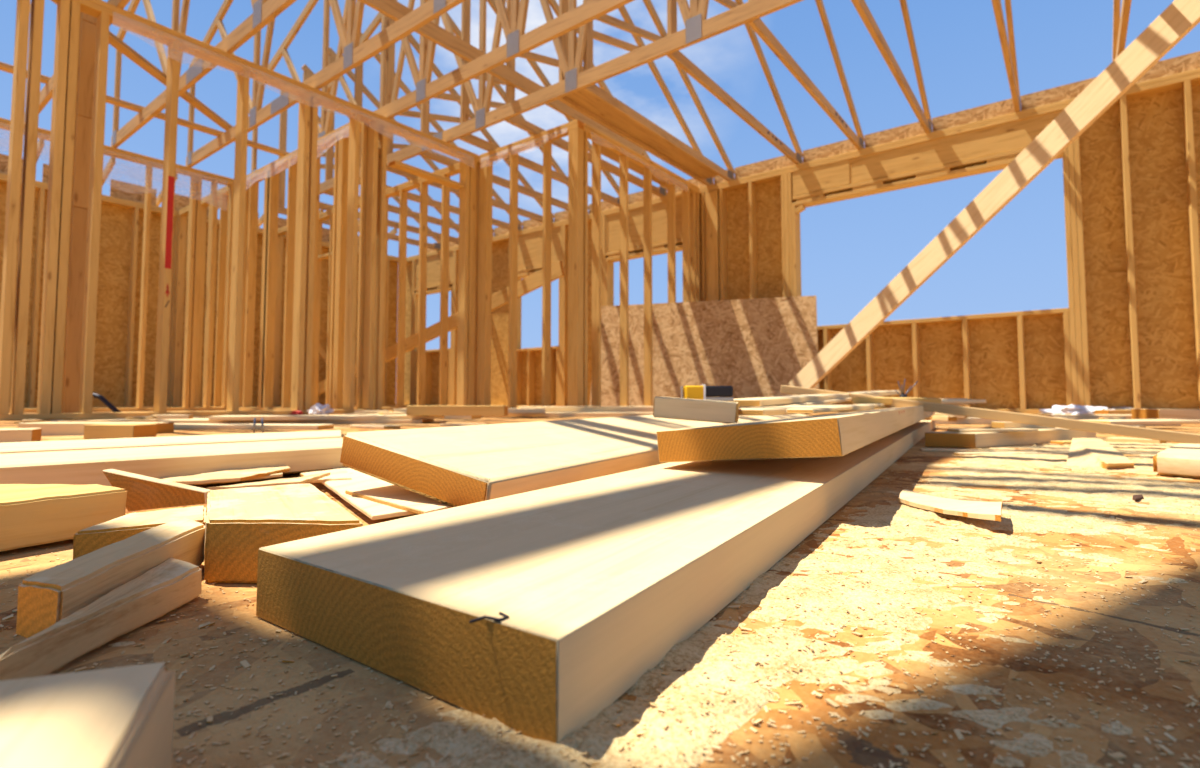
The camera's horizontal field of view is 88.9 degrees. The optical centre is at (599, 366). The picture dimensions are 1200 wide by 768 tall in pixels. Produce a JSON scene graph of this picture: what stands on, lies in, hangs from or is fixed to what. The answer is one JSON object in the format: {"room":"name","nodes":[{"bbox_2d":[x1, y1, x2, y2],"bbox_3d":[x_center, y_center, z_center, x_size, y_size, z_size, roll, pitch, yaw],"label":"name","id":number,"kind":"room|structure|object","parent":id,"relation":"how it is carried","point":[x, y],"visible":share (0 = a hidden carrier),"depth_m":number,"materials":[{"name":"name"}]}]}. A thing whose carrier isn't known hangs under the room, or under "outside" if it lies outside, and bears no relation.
{"room":"construction site","nodes":[
{"label":"construction site","id":0,"kind":"room"},
{"bbox_2d":[0,138,397,408],"bbox_3d":[-6.060,-0.879,7.999,0.877,3.362,8.119,-2,-4,38],"label":"wall","id":1,"kind":"structure","parent":0,"point":[122,212],"depth_m":8.08,"materials":[{"name":"brown wood"}]},
{"bbox_2d":[319,344,355,403],"bbox_3d":[-4.429,-0.080,9.972,0.038,1.372,1.069,-2,-4,38],"label":"diagonal brace","id":2,"kind":"object","parent":1,"relation":"attached to","point":[322,353],"visible":0.18,"depth_m":9.90,"materials":[{"name":"brown wood"}]},
{"bbox_2d":[0,410,1199,767],"bbox_3d":[-0.209,0.405,2.485,16.400,0.300,9.900,-2,-4,38],"label":"floor","id":3,"kind":"structure","parent":0,"point":[993,669],"depth_m":0.28,"materials":[{"name":"wood"}]},
{"bbox_2d":[0,428,41,442],"bbox_3d":[-1.652,0.191,1.680,0.160,0.040,0.090,2,-4,-30],"label":"scrap","id":4,"kind":"object","parent":3,"relation":"on","point":[6,434],"visible":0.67,"depth_m":1.67,"materials":[{"name":"brown wood"}]},
{"bbox_2d":[22,419,42,421],"bbox_3d":[-3.168,0.300,3.419,0.074,0.010,0.080,-3,-4,42],"label":"chip","id":5,"kind":"object","parent":3,"relation":"on","point":[34,420],"visible":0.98,"depth_m":3.40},
{"bbox_2d":[0,484,126,550],"bbox_3d":[-0.535,0.127,0.537,0.200,0.038,0.126,-2,-4,28],"label":"plank","id":6,"kind":"object","parent":3,"relation":"on","point":[30,515],"visible":0.85,"depth_m":0.50,"materials":[{"name":"brown wood"}]},
{"bbox_2d":[61,12,96,412],"bbox_3d":[-3.596,-1.704,4.211,0.163,4.100,0.165,-2,-4,38],"label":"stud","id":7,"kind":"object","parent":3,"relation":"on","point":[70,391],"visible":0.38,"depth_m":4.14,"materials":[{"name":"brown wood"}]},
{"bbox_2d":[0,662,175,767],"bbox_3d":[-0.132,0.108,0.122,0.054,0.038,0.148,1,-3,-24],"label":"wood offcut","id":8,"kind":"object","parent":3,"relation":"on","point":[119,717],"visible":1,"depth_m":0.16,"materials":[{"name":"brown wood"}]},
{"bbox_2d":[18,422,173,435],"bbox_3d":[-1.752,0.220,2.142,0.421,0.050,0.094,1,-3,-15],"label":"scrap","id":9,"kind":"object","parent":3,"relation":"on","point":[48,428],"visible":0.53,"depth_m":2.08,"materials":[{"name":"brown wood"}]},
{"bbox_2d":[0,558,201,680],"bbox_3d":[-0.243,0.127,0.315,0.029,0.020,0.166,1,-3,-13],"label":"wood offcut","id":10,"kind":"object","parent":3,"relation":"on","point":[172,583],"visible":0.99,"depth_m":0.30,"materials":[{"name":"wood"}]},
{"bbox_2d":[93,393,120,411],"bbox_3d":[-3.828,0.294,4.691,0.369,0.192,0.036,0,-3,0],"label":"cable","id":11,"kind":"object","parent":3,"relation":"on","point":[101,398],"visible":0.42,"depth_m":4.68,"materials":[{"name":"black rubber"}]},
{"bbox_2d":[16,517,204,637],"bbox_3d":[-0.286,0.123,0.377,0.033,0.030,0.185,1,-3,-10],"label":"wood offcut","id":12,"kind":"object","parent":3,"relation":"on","point":[48,597],"visible":0.66,"depth_m":0.33,"materials":[{"name":"wood"}]},
{"bbox_2d":[0,118,233,412],"bbox_3d":[-5.172,-0.916,6.190,0.089,2.740,2.849,-2,-4,38],"label":"wall","id":13,"kind":"structure","parent":3,"relation":"on","point":[196,176],"depth_m":6.89,"materials":[{"name":"brown wood"}]},
{"bbox_2d":[24,0,129,123],"bbox_3d":[-0.696,-4.410,2.248,12.193,3.812,0.040,-2,-4,38],"label":"roof truss","id":14,"kind":"object","parent":13,"relation":"on","point":[46,94],"visible":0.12,"depth_m":5.29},
{"bbox_2d":[84,424,156,439],"bbox_3d":[-1.480,0.200,1.891,0.160,0.045,0.090,0,-3,4],"label":"scrap","id":15,"kind":"object","parent":3,"relation":"on","point":[92,431],"visible":0.79,"depth_m":1.85,"materials":[{"name":"brown wood"}]},
{"bbox_2d":[72,505,205,559],"bbox_3d":[-0.366,0.132,0.494,0.080,0.023,0.082,2,-4,-33],"label":"wood offcut","id":16,"kind":"object","parent":3,"relation":"on","point":[109,532],"visible":0.48,"depth_m":0.46,"materials":[{"name":"wood"}]},
{"bbox_2d":[102,469,209,511],"bbox_3d":[-0.471,0.130,0.652,0.099,0.043,0.022,1,-3,-19],"label":"wedge","id":17,"kind":"object","parent":3,"relation":"on","point":[143,492],"visible":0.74,"depth_m":0.65,"materials":[{"name":"brown wood"}]},
{"bbox_2d":[0,430,341,453],"bbox_3d":[-0.751,0.152,1.148,0.224,0.038,0.650,-3,-4,42],"label":"plank","id":18,"kind":"object","parent":3,"relation":"on","point":[61,445],"visible":0.46,"depth_m":1.07,"materials":[{"name":"brown wood"}]},
{"bbox_2d":[0,438,344,486],"bbox_3d":[-0.617,0.146,0.952,0.225,0.038,0.549,-3,-4,42],"label":"plank","id":19,"kind":"object","parent":3,"relation":"on","point":[305,455],"visible":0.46,"depth_m":0.85,"materials":[{"name":"brown wood"}]},
{"bbox_2d":[158,472,282,484],"bbox_3d":[-0.514,0.152,0.833,0.157,0.006,0.088,2,-4,-37],"label":"splinter","id":20,"kind":"object","parent":3,"relation":"on","point":[281,473],"visible":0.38,"depth_m":0.83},
{"bbox_2d":[162,466,289,483],"bbox_3d":[-0.496,0.149,0.853,0.088,0.006,0.265,-1,-3,12],"label":"splinter","id":21,"kind":"object","parent":20,"relation":"on","point":[250,473],"visible":0.8,"depth_m":0.81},
{"bbox_2d":[0,0,478,420],"bbox_3d":[-2.745,-0.997,4.707,0.115,2.740,4.577,-2,-4,38],"label":"wall","id":22,"kind":"structure","parent":3,"relation":"on","point":[56,259],"depth_m":4.29,"materials":[{"name":"brown wood"}]},
{"bbox_2d":[111,0,296,147],"bbox_3d":[-0.286,-4.382,2.777,12.193,3.812,0.040,-2,-4,38],"label":"roof truss","id":23,"kind":"object","parent":22,"relation":"on","point":[264,11],"visible":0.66,"depth_m":5.25,"materials":[{"name":"wood"}]},
{"bbox_2d":[0,62,288,156],"bbox_3d":[-4.434,-2.458,5.764,0.089,0.038,3.250,-2,-4,38],"label":"brace","id":24,"kind":"object","parent":23,"relation":"on","point":[5,67],"visible":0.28,"depth_m":6.07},
{"bbox_2d":[51,0,232,130],"bbox_3d":[-3.820,-2.518,5.417,0.090,0.038,2.382,0,-3,-1],"label":"brace","id":25,"kind":"object","parent":24,"relation":"on","point":[114,41],"visible":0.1,"depth_m":5.24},
{"bbox_2d":[186,0,464,166],"bbox_3d":[0.131,-4.353,3.313,12.193,3.812,0.040,-2,-4,38],"label":"roof truss","id":26,"kind":"object","parent":22,"relation":"on","point":[355,54],"visible":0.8,"depth_m":5.03,"materials":[{"name":"wood"}]},
{"bbox_2d":[251,0,633,181],"bbox_3d":[0.548,-4.324,3.850,12.193,3.812,0.040,-2,-4,38],"label":"roof truss","id":27,"kind":"object","parent":22,"relation":"on","point":[519,42],"visible":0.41,"depth_m":5.16,"materials":[{"name":"wood"}]},
{"bbox_2d":[318,0,802,194],"bbox_3d":[0.965,-4.294,4.386,12.193,3.812,0.040,-2,-4,38],"label":"roof truss","id":28,"kind":"object","parent":22,"relation":"on","point":[698,28],"visible":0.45,"depth_m":5.26,"materials":[{"name":"wood"}]},
{"bbox_2d":[558,0,713,185],"bbox_3d":[0.521,-3.233,6.515,0.040,1.918,2.890,-2,-4,38],"label":"truss","id":29,"kind":"object","parent":28,"relation":"attached to","point":[563,4],"visible":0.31,"depth_m":6.22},
{"bbox_2d":[566,89,718,178],"bbox_3d":[0.565,-2.342,6.298,0.238,0.038,2.570,-2,-4,38],"label":"board","id":30,"kind":"object","parent":29,"relation":"attached to","point":[581,97],"visible":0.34,"depth_m":6.07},
{"bbox_2d":[583,0,734,180],"bbox_3d":[0.742,-3.242,6.344,0.040,1.918,2.890,-2,-4,38],"label":"truss","id":31,"kind":"object","parent":28,"relation":"attached to","point":[594,90],"visible":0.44,"depth_m":6.04,"materials":[{"name":"wood"}]},
{"bbox_2d":[667,0,802,163],"bbox_3d":[1.398,-3.269,5.836,0.040,1.918,2.890,-2,-4,38],"label":"truss","id":32,"kind":"object","parent":28,"relation":"attached to","point":[677,57],"visible":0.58,"depth_m":5.73,"materials":[{"name":"wood"}]},
{"bbox_2d":[748,0,864,149],"bbox_3d":[1.919,-3.291,5.432,0.040,1.918,2.890,-2,-4,38],"label":"truss","id":33,"kind":"object","parent":28,"relation":"attached to","point":[757,25],"visible":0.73,"depth_m":5.53,"materials":[{"name":"wood"}]},
{"bbox_2d":[851,0,931,132],"bbox_3d":[2.425,-3.312,5.040,0.040,1.918,2.890,-2,-4,38],"label":"truss","id":34,"kind":"object","parent":28,"relation":"attached to","point":[924,118],"visible":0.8,"depth_m":5.27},
{"bbox_2d":[991,0,1020,111],"bbox_3d":[3.002,-3.337,4.594,0.040,1.918,2.890,-2,-4,38],"label":"truss","id":35,"kind":"object","parent":28,"relation":"attached to","point":[1008,48],"visible":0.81,"depth_m":5.01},
{"bbox_2d":[1112,0,1131,61],"bbox_3d":[3.547,-3.360,4.171,0.040,1.918,2.890,-2,-4,38],"label":"truss","id":36,"kind":"object","parent":28,"relation":"attached to","point":[1120,22],"visible":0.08,"depth_m":4.56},
{"bbox_2d":[50,418,433,423],"bbox_3d":[-1.819,0.285,3.225,1.800,0.020,0.300,0,-3,-4],"label":"scrap","id":37,"kind":"object","parent":3,"relation":"on","point":[194,420],"visible":0.48,"depth_m":3.10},
{"bbox_2d":[62,417,115,419],"bbox_3d":[-2.595,0.264,3.113,0.086,0.008,0.198,-1,-3,21],"label":"chip","id":38,"kind":"object","parent":37,"relation":"on","point":[99,418],"visible":0.98,"depth_m":3.07,"materials":[{"name":"brown wood"}]},
{"bbox_2d":[126,416,155,418],"bbox_3d":[-2.406,0.269,3.235,0.085,0.011,0.195,1,-3,-12],"label":"chip","id":39,"kind":"object","parent":37,"relation":"on","point":[141,417],"visible":0.81,"depth_m":3.15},
{"bbox_2d":[209,415,444,420],"bbox_3d":[-1.377,0.261,3.174,1.100,0.020,0.200,1,-3,-12],"label":"scrap","id":40,"kind":"object","parent":37,"relation":"on","point":[224,417],"visible":0.84,"depth_m":3.09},
{"bbox_2d":[379,412,404,414],"bbox_3d":[-1.128,0.252,3.317,0.115,0.012,0.089,2,-4,-34],"label":"chip","id":41,"kind":"object","parent":40,"relation":"on","point":[380,413],"visible":1,"depth_m":3.28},
{"bbox_2d":[406,406,507,415],"bbox_3d":[-0.726,0.223,3.123,0.500,0.050,0.090,0,-3,3],"label":"scrap","id":42,"kind":"object","parent":40,"relation":"on","point":[411,410],"visible":1,"depth_m":3.08,"materials":[{"name":"brown wood"}]},
{"bbox_2d":[174,423,333,429],"bbox_3d":[-1.782,0.252,2.605,1.300,0.018,0.120,0,-3,6],"label":"scrap","id":43,"kind":"object","parent":3,"relation":"on","point":[176,425],"visible":0.52,"depth_m":2.52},
{"bbox_2d":[57,419,157,421],"bbox_3d":[-2.128,0.238,2.655,0.339,0.014,0.026,2,-4,-38],"label":"chip","id":44,"kind":"object","parent":43,"relation":"on","point":[148,420],"visible":0.52,"depth_m":2.66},
{"bbox_2d":[156,414,192,418],"bbox_3d":[-1.946,0.229,2.803,0.125,0.020,0.077,1,-3,-22],"label":"chip","id":45,"kind":"object","parent":44,"relation":"on","point":[174,416],"visible":1,"depth_m":2.77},
{"bbox_2d":[206,472,329,489],"bbox_3d":[-0.382,0.141,0.750,0.052,0.006,0.168,-1,-3,26],"label":"splinter","id":46,"kind":"object","parent":3,"relation":"on","point":[304,479],"visible":0.91,"depth_m":0.73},
{"bbox_2d":[171,121,367,410],"bbox_3d":[-3.973,-0.872,7.006,4.644,2.740,0.090,-2,-4,38],"label":"wall","id":47,"kind":"structure","parent":3,"relation":"on","point":[339,137],"depth_m":6.70,"materials":[{"name":"brown wood"}]},
{"bbox_2d":[204,483,362,582],"bbox_3d":[-0.249,0.125,0.467,0.088,0.042,0.218,2,-4,-32],"label":"wood offcut","id":48,"kind":"object","parent":3,"relation":"on","point":[239,522],"visible":0.8,"depth_m":0.40,"materials":[{"name":"wood"}]},
{"bbox_2d":[289,410,303,414],"bbox_3d":[-2.442,0.368,4.925,0.116,0.038,0.101,0,-3,7],"label":"plastic wrap","id":49,"kind":"object","parent":3,"relation":"on","point":[295,412],"visible":0.97,"depth_m":4.89,"materials":[{"name":"red paint"}]},
{"bbox_2d":[307,403,333,414],"bbox_3d":[-2.251,0.339,4.928,0.195,0.096,0.189,0,-3,3],"label":"plastic wrap","id":50,"kind":"object","parent":3,"relation":"on","point":[317,409],"visible":0.99,"depth_m":4.87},
{"bbox_2d":[333,466,393,485],"bbox_3d":[-0.312,0.162,0.910,0.147,0.005,0.333,2,-3,-27],"label":"shim","id":51,"kind":"object","parent":3,"relation":"on","point":[349,470],"visible":0.09,"depth_m":0.89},
{"bbox_2d":[300,468,351,482],"bbox_3d":[-0.398,0.156,0.883,0.064,0.005,0.137,2,-3,-26],"label":"shim","id":52,"kind":"object","parent":51,"relation":"on","point":[335,474],"visible":0.8,"depth_m":0.86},
{"bbox_2d":[322,472,416,519],"bbox_3d":[-0.288,0.151,0.751,0.069,0.005,0.381,2,-4,-33],"label":"shim","id":53,"kind":"object","parent":51,"relation":"on","point":[373,510],"visible":0.64,"depth_m":0.67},
{"bbox_2d":[345,485,451,513],"bbox_3d":[-0.205,0.143,0.667,0.193,0.005,0.078,-3,-4,44],"label":"shim","id":54,"kind":"object","parent":53,"relation":"on","point":[395,496],"visible":0.85,"depth_m":0.65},
{"bbox_2d":[350,424,399,428],"bbox_3d":[-0.966,0.256,2.626,0.241,0.012,0.082,-2,-4,35],"label":"chip","id":55,"kind":"object","parent":3,"relation":"on","point":[372,426],"visible":1,"depth_m":2.59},
{"bbox_2d":[342,413,480,418],"bbox_3d":[-1.221,0.320,3.963,0.900,0.030,0.160,-1,-3,12],"label":"scrap","id":56,"kind":"object","parent":3,"relation":"on","point":[446,417],"visible":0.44,"depth_m":3.83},
{"bbox_2d":[393,408,544,412],"bbox_3d":[-0.880,0.302,4.203,1.003,0.030,0.204,0,-3,-5],"label":"scrap","id":57,"kind":"object","parent":56,"relation":"on","point":[510,410],"visible":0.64,"depth_m":4.13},
{"bbox_2d":[273,119,583,409],"bbox_3d":[-2.604,-0.843,7.551,6.138,2.740,0.090,-2,-4,38],"label":"wall","id":58,"kind":"structure","parent":3,"relation":"on","point":[574,130],"depth_m":6.43,"materials":[{"name":"brown wood"}]},
{"bbox_2d":[278,90,440,249],"bbox_3d":[-3.651,-3.058,9.747,0.040,1.918,2.890,-2,-4,38],"label":"truss","id":59,"kind":"object","parent":58,"relation":"on","point":[283,116],"visible":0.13,"depth_m":8.68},
{"bbox_2d":[301,64,458,243],"bbox_3d":[-3.138,-3.079,9.349,0.040,1.918,2.890,-2,-4,38],"label":"truss","id":60,"kind":"object","parent":58,"relation":"on","point":[307,73],"visible":0.23,"depth_m":9.32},
{"bbox_2d":[324,47,493,236],"bbox_3d":[-2.624,-3.101,8.951,0.040,1.918,2.890,-2,-4,38],"label":"truss","id":61,"kind":"object","parent":58,"relation":"on","point":[329,160],"visible":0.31,"depth_m":8.35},
{"bbox_2d":[354,32,521,230],"bbox_3d":[-2.111,-3.122,8.553,0.040,1.918,2.890,-2,-4,38],"label":"truss","id":62,"kind":"object","parent":58,"relation":"on","point":[358,87],"visible":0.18,"depth_m":8.06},
{"bbox_2d":[385,17,553,222],"bbox_3d":[-1.581,-3.144,8.143,0.040,1.918,2.890,-2,-4,38],"label":"truss","id":63,"kind":"object","parent":58,"relation":"on","point":[390,53],"visible":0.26,"depth_m":7.53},
{"bbox_2d":[420,0,588,213],"bbox_3d":[-1.052,-3.167,7.733,0.040,1.918,2.890,-2,-4,38],"label":"truss","id":64,"kind":"object","parent":58,"relation":"on","point":[425,107],"visible":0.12,"depth_m":7.02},
{"bbox_2d":[459,0,619,206],"bbox_3d":[-0.530,-3.188,7.329,0.040,1.918,2.890,-2,-4,38],"label":"truss","id":65,"kind":"object","parent":58,"relation":"on","point":[471,139],"visible":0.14,"depth_m":6.56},
{"bbox_2d":[505,0,666,196],"bbox_3d":[-0.009,-3.210,6.925,0.040,1.918,2.890,-2,-4,38],"label":"truss","id":66,"kind":"object","parent":58,"relation":"on","point":[516,121],"visible":0.31,"depth_m":6.29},
{"bbox_2d":[359,0,641,153],"bbox_3d":[-0.849,-2.733,5.751,0.040,0.140,4.400,-2,-4,38],"label":"brace","id":67,"kind":"object","parent":66,"relation":"attached to","point":[392,9],"visible":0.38,"depth_m":5.38,"materials":[{"name":"wood"}]},
{"bbox_2d":[601,140,685,187],"bbox_3d":[0.504,-2.346,7.150,0.300,0.038,1.500,-2,-4,38],"label":"board","id":68,"kind":"object","parent":66,"relation":"on","point":[613,156],"visible":0.4,"depth_m":7.11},
{"bbox_2d":[318,261,564,394],"bbox_3d":[-2.547,-0.229,7.771,5.418,1.532,0.038,-2,-4,36],"label":"diagonal brace","id":69,"kind":"object","parent":3,"relation":"on","point":[532,282],"visible":0.42,"depth_m":6.75,"materials":[{"name":"brown wood"}]},
{"bbox_2d":[440,423,485,425],"bbox_3d":[-0.629,0.267,2.812,0.205,0.011,0.032,1,-3,-14],"label":"chip","id":70,"kind":"object","parent":3,"relation":"on","point":[476,423],"visible":0.71,"depth_m":2.79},
{"bbox_2d":[481,412,652,416],"bbox_3d":[-0.272,0.348,4.481,1.600,0.030,0.280,0,-3,5],"label":"scrap","id":71,"kind":"object","parent":3,"relation":"on","point":[546,414],"visible":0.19,"depth_m":4.34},
{"bbox_2d":[517,406,653,411],"bbox_3d":[0.125,0.326,4.737,1.500,0.040,0.250,1,-3,-12],"label":"scrap","id":72,"kind":"object","parent":71,"relation":"on","point":[547,408],"visible":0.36,"depth_m":4.60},
{"bbox_2d":[340,414,808,506],"bbox_3d":[0.326,0.165,1.683,0.232,0.074,2.375,-2,-3,27],"label":"plank","id":73,"kind":"object","parent":3,"relation":"on","point":[454,466],"visible":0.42,"depth_m":0.72,"materials":[{"name":"brown wood"}]},
{"bbox_2d":[256,420,934,743],"bbox_3d":[0.641,0.183,1.515,0.219,0.039,2.926,-2,-4,31],"label":"plank","id":74,"kind":"object","parent":3,"relation":"on","point":[534,612],"visible":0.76,"depth_m":0.31,"materials":[{"name":"brown wood"}]},
{"bbox_2d":[657,397,934,462],"bbox_3d":[0.616,0.115,1.549,0.329,0.088,2.045,-2,-4,31],"label":"plank","id":75,"kind":"object","parent":74,"relation":"on","point":[841,434],"depth_m":0.68,"materials":[{"name":"brown wood"}]},
{"bbox_2d":[653,397,738,423],"bbox_3d":[0.181,0.080,1.142,0.151,0.048,0.089,-1,-3,15],"label":"wood offcut","id":76,"kind":"object","parent":75,"relation":"on","point":[664,407],"visible":0.98,"depth_m":1.10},
{"bbox_2d":[680,384,732,400],"bbox_3d":[0.218,0.053,1.260,0.103,0.034,0.051,0,-3,0],"label":"tape measure","id":77,"kind":"object","parent":75,"relation":"on","point":[702,392],"visible":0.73,"depth_m":1.24,"materials":[{"name":"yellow plastic"}]},
{"bbox_2d":[728,390,900,406],"bbox_3d":[0.746,0.092,1.925,0.090,0.017,1.442,-2,-2,37],"label":"wood strip","id":78,"kind":"object","parent":75,"relation":"on","point":[794,399],"visible":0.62,"depth_m":1.52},
{"bbox_2d":[852,397,941,404],"bbox_3d":[0.901,0.103,1.843,0.402,0.022,0.024,2,-4,-30],"label":"wood offcut","id":79,"kind":"object","parent":75,"relation":"on","point":[858,400],"visible":0.79,"depth_m":1.80,"materials":[{"name":"brown wood"}]},
{"bbox_2d":[895,379,917,396],"bbox_3d":[0.946,0.073,1.894,0.062,0.071,0.039,0,-3,7],"label":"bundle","id":80,"kind":"object","parent":75,"relation":"on","point":[902,394],"visible":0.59,"depth_m":1.89,"materials":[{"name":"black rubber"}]},
{"bbox_2d":[939,398,985,404],"bbox_3d":[1.244,0.125,2.184,0.411,0.024,0.019,2,-3,-27],"label":"wood offcut","id":81,"kind":"object","parent":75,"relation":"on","point":[949,401],"visible":0.5,"depth_m":2.21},
{"bbox_2d":[0,441,1199,767],"bbox_3d":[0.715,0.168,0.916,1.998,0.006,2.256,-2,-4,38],"label":"sawdust","id":82,"kind":"object","parent":3,"relation":"on","point":[752,647],"visible":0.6,"depth_m":0.33},
{"bbox_2d":[583,123,699,405],"bbox_3d":[0.503,-0.893,6.621,0.089,2.740,2.248,-2,-4,38],"label":"wall","id":83,"kind":"structure","parent":3,"relation":"on","point":[690,220],"depth_m":6.34,"materials":[{"name":"brown wood"}]},
{"bbox_2d":[589,296,818,405],"bbox_3d":[1.087,-0.150,6.691,2.440,1.187,0.307,-1,-3,18],"label":"sheet","id":84,"kind":"object","parent":3,"relation":"on","point":[755,347],"visible":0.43,"depth_m":6.66,"materials":[{"name":"wood"}]},
{"bbox_2d":[923,415,956,420],"bbox_3d":[1.362,0.205,2.458,0.034,0.019,0.210,0,-3,3],"label":"chip","id":85,"kind":"object","parent":3,"relation":"on","point":[933,417],"visible":0.73,"depth_m":2.40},
{"bbox_2d":[934,412,959,415],"bbox_3d":[1.364,0.193,2.524,0.087,0.011,0.346,3,-4,-41],"label":"chip","id":86,"kind":"object","parent":85,"relation":"on","point":[936,413],"visible":0.03,"depth_m":2.44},
{"bbox_2d":[920,448,978,451],"bbox_3d":[0.816,0.195,1.430,0.119,0.005,0.024,-1,-3,20],"label":"scrap","id":87,"kind":"object","parent":3,"relation":"on","point":[921,449],"visible":0.94,"depth_m":1.42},
{"bbox_2d":[898,489,1002,521],"bbox_3d":[0.372,0.143,0.653,0.055,0.018,0.214,0,-3,-6],"label":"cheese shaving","id":88,"kind":"object","parent":3,"relation":"on","point":[971,509],"visible":1,"depth_m":0.62,"materials":[{"name":"brown wood"}]},
{"bbox_2d":[776,0,1199,395],"bbox_3d":[2.688,-1.008,4.589,0.064,2.772,3.530,2,-4,-34],"label":"diagonal brace","id":89,"kind":"object","parent":3,"relation":"on","point":[1180,17],"visible":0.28,"depth_m":4.24,"materials":[{"name":"wood"}]},
{"bbox_2d":[780,385,1199,443],"bbox_3d":[1.052,0.128,1.710,1.081,0.168,0.034,-2,-4,32],"label":"wood strip","id":90,"kind":"object","parent":3,"relation":"on","point":[1114,429],"visible":1,"depth_m":1.63,"materials":[{"name":"wood"}]},
{"bbox_2d":[935,417,1076,423],"bbox_3d":[1.929,0.275,3.135,1.000,0.030,0.120,0,-3,-5],"label":"scrap","id":91,"kind":"object","parent":3,"relation":"on","point":[970,420],"visible":0.31,"depth_m":3.07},
{"bbox_2d":[925,428,1095,447],"bbox_3d":[1.155,0.193,1.696,0.690,0.038,0.092,2,-4,-29],"label":"wood offcut","id":92,"kind":"object","parent":3,"relation":"on","point":[948,439],"visible":0.69,"depth_m":1.57,"materials":[{"name":"brown wood"}]},
{"bbox_2d":[947,428,1037,431],"bbox_3d":[1.022,0.165,1.593,0.234,0.006,0.043,1,-3,-10],"label":"scrap","id":93,"kind":"object","parent":92,"relation":"on","point":[996,429],"visible":1,"depth_m":1.57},
{"bbox_2d":[991,421,1055,427],"bbox_3d":[1.241,0.169,1.793,0.180,0.018,0.045,1,-3,-12],"label":"chip","id":94,"kind":"object","parent":92,"relation":"on","point":[995,424],"visible":0.61,"depth_m":1.77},
{"bbox_2d":[954,452,1068,454],"bbox_3d":[0.953,0.191,1.352,0.340,0.004,0.020,0,-3,-2],"label":"scrap","id":95,"kind":"object","parent":3,"relation":"on","point":[956,453],"visible":0.6,"depth_m":1.35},
{"bbox_2d":[1050,440,1071,444],"bbox_3d":[1.291,0.206,1.670,0.122,0.009,0.036,1,-3,-18],"label":"chip","id":96,"kind":"object","parent":3,"relation":"on","point":[1061,442],"visible":0.47,"depth_m":1.65,"materials":[{"name":"brown wood"}]},
{"bbox_2d":[1039,405,1114,413],"bbox_3d":[3.586,0.327,4.617,0.483,0.086,0.259,-2,-4,38],"label":"plastic wrap","id":97,"kind":"object","parent":3,"relation":"on","point":[1071,409],"visible":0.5,"depth_m":4.56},
{"bbox_2d":[1040,414,1130,419],"bbox_3d":[2.667,0.310,3.789,1.300,0.030,0.200,0,-3,8],"label":"scrap","id":98,"kind":"object","parent":3,"relation":"on","point":[1078,416],"visible":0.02,"depth_m":3.66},
{"bbox_2d":[1066,438,1134,468],"bbox_3d":[0.948,0.165,1.192,0.095,0.041,0.331,-2,-4,30],"label":"wedge","id":99,"kind":"object","parent":3,"relation":"on","point":[1083,451],"visible":0.99,"depth_m":1.14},
{"bbox_2d":[1099,417,1125,418],"bbox_3d":[2.446,0.246,2.919,0.254,0.012,0.022,2,-4,-32],"label":"chip","id":100,"kind":"object","parent":3,"relation":"on","point":[1099,417],"visible":0.6,"depth_m":2.89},
{"bbox_2d":[1095,410,1130,413],"bbox_3d":[3.708,0.332,4.384,0.350,0.050,0.090,1,-3,-20],"label":"scrap","id":101,"kind":"object","parent":3,"relation":"on","point":[1096,411],"visible":0.45,"depth_m":4.32,"materials":[{"name":"brown wood"}]},
{"bbox_2d":[1109,406,1141,409],"bbox_3d":[4.389,0.362,5.096,0.392,0.067,0.191,-2,-4,38],"label":"plastic wrap","id":102,"kind":"object","parent":3,"relation":"on","point":[1122,407],"visible":0.16,"depth_m":5.09,"materials":[{"name":"grey plastic"}]},
{"bbox_2d":[1106,437,1165,443],"bbox_3d":[1.505,0.207,1.720,0.051,0.012,0.119,2,-4,-33],"label":"chip","id":103,"kind":"object","parent":3,"relation":"on","point":[1110,439],"visible":0.79,"depth_m":1.71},
{"bbox_2d":[1132,494,1143,500],"bbox_3d":[0.652,0.158,0.740,0.055,0.006,0.009,2,-4,-35],"label":"chip","id":104,"kind":"object","parent":3,"relation":"on","point":[1135,497],"visible":1,"depth_m":0.73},
{"bbox_2d":[1083,419,1199,424],"bbox_3d":[2.294,0.233,2.602,0.367,0.017,0.171,-1,-3,8],"label":"wood offcut","id":105,"kind":"object","parent":3,"relation":"on","point":[1109,421],"visible":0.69,"depth_m":2.53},
{"bbox_2d":[1141,424,1180,425],"bbox_3d":[2.362,0.264,2.889,0.700,0.025,0.100,0,-3,-3],"label":"scrap","id":106,"kind":"object","parent":3,"relation":"on","point":[1146,424],"visible":0.18,"depth_m":2.85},
{"bbox_2d":[1131,408,1199,419],"bbox_3d":[3.223,0.270,3.250,0.584,0.085,0.224,0,-3,10],"label":"wood offcut","id":107,"kind":"object","parent":3,"relation":"on","point":[1192,414],"visible":0.6,"depth_m":3.19,"materials":[{"name":"brown wood"}]},
{"bbox_2d":[1153,443,1199,479],"bbox_3d":[1.054,0.159,1.034,0.434,0.036,0.150,3,-4,-42],"label":"wood offcut","id":108,"kind":"object","parent":3,"relation":"on","point":[1181,460],"visible":1,"depth_m":0.95,"materials":[{"name":"brown wood"}]},
{"bbox_2d":[404,51,1199,412],"bbox_3d":[2.003,-0.845,6.962,14.500,3.181,0.174,-2,-4,38],"label":"wall","id":109,"kind":"structure","parent":0,"point":[1128,334],"depth_m":5.72,"materials":[{"name":"brown wood"}]},
{"bbox_3d":[-1.392,0.300,3.953,0.088,0.006,0.052,-2,-4,30],"label":"chip","id":110,"kind":"object","parent":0,"visible":0},
{"bbox_2d":[354,410,388,412],"bbox_3d":[-1.486,0.292,3.988,0.207,0.013,0.077,1,-3,-12],"label":"chip","id":111,"kind":"object","parent":110,"relation":"on","point":[380,410],"visible":0.84,"depth_m":3.95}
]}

